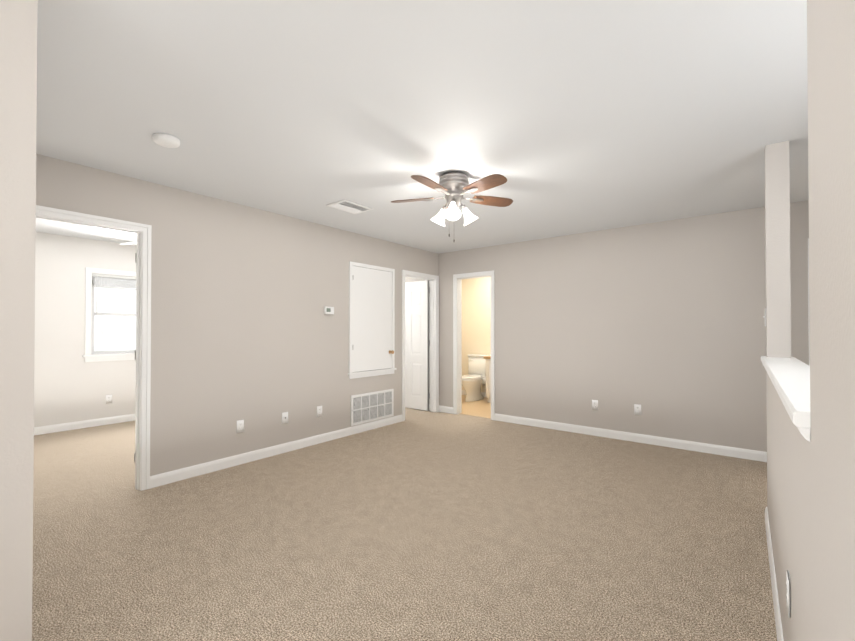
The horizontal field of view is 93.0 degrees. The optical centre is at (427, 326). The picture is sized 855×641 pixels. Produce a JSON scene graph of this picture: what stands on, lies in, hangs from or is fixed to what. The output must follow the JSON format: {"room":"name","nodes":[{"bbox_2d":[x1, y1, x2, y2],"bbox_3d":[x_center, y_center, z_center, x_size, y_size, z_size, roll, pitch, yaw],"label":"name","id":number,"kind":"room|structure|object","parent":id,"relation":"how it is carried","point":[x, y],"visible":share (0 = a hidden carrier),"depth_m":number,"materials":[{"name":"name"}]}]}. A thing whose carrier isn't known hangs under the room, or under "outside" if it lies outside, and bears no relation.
{"room":"empty living room","nodes":[
{"label":"empty living room","id":0,"kind":"room"},
{"bbox_2d":[32,407,776,640],"bbox_3d":[-0.194,1.319,3.366,9.400,0.060,9.700,0,-1,38],"label":"floor carpet","id":1,"kind":"object","parent":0,"point":[419,525],"visible":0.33,"depth_m":2.41,"materials":[{"name":"beige carpet"}]},
{"bbox_2d":[36,0,808,253],"bbox_3d":[-0.194,-1.181,3.389,9.400,0.060,9.700,0,-1,38],"label":"ceiling","id":2,"kind":"structure","parent":0,"point":[567,117],"depth_m":2.14,"materials":[{"name":"paint"}]},
{"bbox_2d":[79,229,136,244],"bbox_3d":[-3.129,-0.970,4.544,1.180,0.340,1.174,0,-1,38],"label":"ceiling fan","id":3,"kind":"object","parent":2,"relation":"hanging from","point":[133,242],"visible":0.1,"depth_m":4.39,"materials":[{"name":"white"}]},
{"bbox_2d":[152,133,179,147],"bbox_3d":[-1.611,-1.138,2.504,0.148,0.040,0.148,0,-1,38],"label":"smoke detector","id":4,"kind":"object","parent":2,"relation":"attached to","point":[165,140],"visible":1,"depth_m":2.47,"materials":[{"name":"white plastic"}]},
{"bbox_2d":[326,200,372,213],"bbox_3d":[-0.744,-1.139,3.895,0.260,0.013,0.360,0,-1,38],"label":"ceiling vent","id":5,"kind":"object","parent":2,"relation":"in","point":[349,206],"visible":0.98,"depth_m":3.87,"materials":[{"name":"grey metal"}]},
{"bbox_2d":[391,171,512,240],"bbox_3d":[0.189,-0.894,3.066,0.971,0.520,0.948,0,-1,38],"label":"ceiling fan","id":6,"kind":"object","parent":2,"relation":"hanging from","point":[454,187],"visible":1,"depth_m":3.02,"materials":[{"name":"brown wood"}]},
{"bbox_2d":[0,0,854,640],"bbox_3d":[-0.178,0.069,3.365,9.190,2.440,9.530,0,-1,38],"label":"wall","id":7,"kind":"structure","parent":0,"point":[670,330],"depth_m":3.88,"materials":[{"name":"beige paint"}]},
{"bbox_2d":[82,267,135,361],"bbox_3d":[-4.129,-0.146,5.649,0.155,1.220,1.060,0,-1,38],"label":"window","id":8,"kind":"structure","parent":7,"relation":"in","point":[91,355],"depth_m":5.35,"materials":[{"name":"white"}]},
{"bbox_2d":[92,273,135,333],"bbox_3d":[-4.119,-0.289,5.642,0.040,0.797,0.868,0,-1,38],"label":"window blinds","id":9,"kind":"object","parent":8,"relation":"attached to","point":[116,277],"visible":0.62,"depth_m":5.46,"materials":[{"name":"white plastic"}]},
{"bbox_2d":[106,395,111,403],"bbox_3d":[-4.250,0.972,5.416,0.008,0.115,0.070,0,-1,38],"label":"outlet","id":10,"kind":"object","parent":7,"relation":"attached to","point":[108,399],"visible":1,"depth_m":5.41,"materials":[{"name":"white plastic"}]},
{"bbox_2d":[237,420,243,432],"bbox_3d":[-1.754,0.938,3.804,0.008,0.115,0.070,0,-1,38],"label":"electrical outlet","id":11,"kind":"object","parent":7,"relation":"attached to","point":[240,426],"visible":1,"depth_m":3.80,"materials":[{"name":"white plastic"}]},
{"bbox_2d":[282,412,287,423],"bbox_3d":[-1.460,0.941,4.171,0.016,0.115,0.070,0,-1,38],"label":"electrical outlet","id":12,"kind":"object","parent":7,"relation":"attached to","point":[284,417],"visible":1,"depth_m":4.17,"materials":[{"name":"white plastic"}]},
{"bbox_2d":[317,406,321,416],"bbox_3d":[-1.198,0.944,4.512,0.008,0.115,0.070,0,-1,38],"label":"electrical outlet","id":13,"kind":"object","parent":7,"relation":"attached to","point":[319,410],"visible":1,"depth_m":4.51,"materials":[{"name":"white plastic"}]},
{"bbox_2d":[324,306,333,313],"bbox_3d":[-1.116,-0.180,4.610,0.029,0.086,0.124,0,-1,38],"label":"thermostat","id":14,"kind":"object","parent":7,"relation":"attached to","point":[328,310],"visible":0.92,"depth_m":4.59,"materials":[{"name":"white plastic"}]},
{"bbox_2d":[348,261,396,378],"bbox_3d":[-0.668,-0.072,5.144,0.075,1.407,0.825,0,-1,38],"label":"access door","id":15,"kind":"structure","parent":7,"relation":"in","point":[371,320],"depth_m":5.13,"materials":[{"name":"white wood"}]},
{"bbox_2d":[351,389,393,425],"bbox_3d":[-0.687,1.018,5.159,0.014,0.365,0.740,0,-1,38],"label":"air vent","id":16,"kind":"object","parent":7,"relation":"in","point":[370,406],"visible":1,"depth_m":5.14,"materials":[{"name":"grey"}]},
{"bbox_2d":[405,280,429,410],"bbox_3d":[-0.263,0.298,6.489,0.714,2.015,0.171,0,-1,38],"label":"door leaf","id":17,"kind":"structure","parent":7,"relation":"in","point":[417,345],"depth_m":6.39,"materials":[{"name":"white wood"}]},
{"bbox_2d":[34,205,810,640],"bbox_3d":[-0.178,0.243,3.364,8.960,2.092,9.300,0,-1,38],"label":"baseboard","id":18,"kind":"structure","parent":7,"relation":"attached to","point":[790,379],"depth_m":3.60,"materials":[{"name":"white wood"}]},
{"bbox_2d":[592,400,597,409],"bbox_3d":[1.996,0.937,4.836,0.070,0.115,0.008,0,-1,38],"label":"electrical outlet","id":19,"kind":"object","parent":7,"relation":"attached to","point":[594,404],"visible":1,"depth_m":4.83,"materials":[{"name":"white plastic"}]},
{"bbox_2d":[634,404,640,414],"bbox_3d":[2.358,0.934,4.553,0.070,0.115,0.008,0,-1,38],"label":"electrical outlet","id":20,"kind":"object","parent":7,"relation":"attached to","point":[637,409],"visible":1,"depth_m":4.55,"materials":[{"name":"white plastic"}]},
{"bbox_2d":[786,570,790,617],"bbox_3d":[1.147,0.850,1.291,0.008,0.115,0.070,0,-1,38],"label":"outlet","id":21,"kind":"object","parent":7,"relation":"attached to","point":[788,597],"visible":0.98,"depth_m":1.27,"materials":[{"name":"white plastic"}]},
{"bbox_2d":[460,395,490,417],"bbox_3d":[1.219,1.314,6.480,2.785,0.006,1.515,0,-1,38],"label":"bathroom floor","id":22,"kind":"structure","parent":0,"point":[481,408],"depth_m":6.47,"materials":[{"name":"beige tile"}]},
{"bbox_2d":[462,354,490,401],"bbox_3d":[0.830,0.920,7.280,0.472,0.796,0.708,0,-1,38],"label":"toilet","id":23,"kind":"object","parent":22,"relation":"on","point":[473,380],"visible":0.85,"depth_m":7.25,"materials":[{"name":"white ceramic"}]},
{"bbox_2d":[484,356,490,402],"bbox_3d":[1.609,0.865,6.787,1.235,0.898,0.542,0,-1,38],"label":"bathroom vanity","id":24,"kind":"object","parent":22,"relation":"on","point":[488,373],"visible":0.08,"depth_m":6.93,"materials":[{"name":"white wood"}]},
{"label":"outside","id":25,"kind":"structure","parent":0,"visible":0},
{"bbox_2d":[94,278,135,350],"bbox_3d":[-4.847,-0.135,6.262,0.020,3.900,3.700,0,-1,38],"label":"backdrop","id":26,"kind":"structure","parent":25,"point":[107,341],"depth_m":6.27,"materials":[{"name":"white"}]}
]}

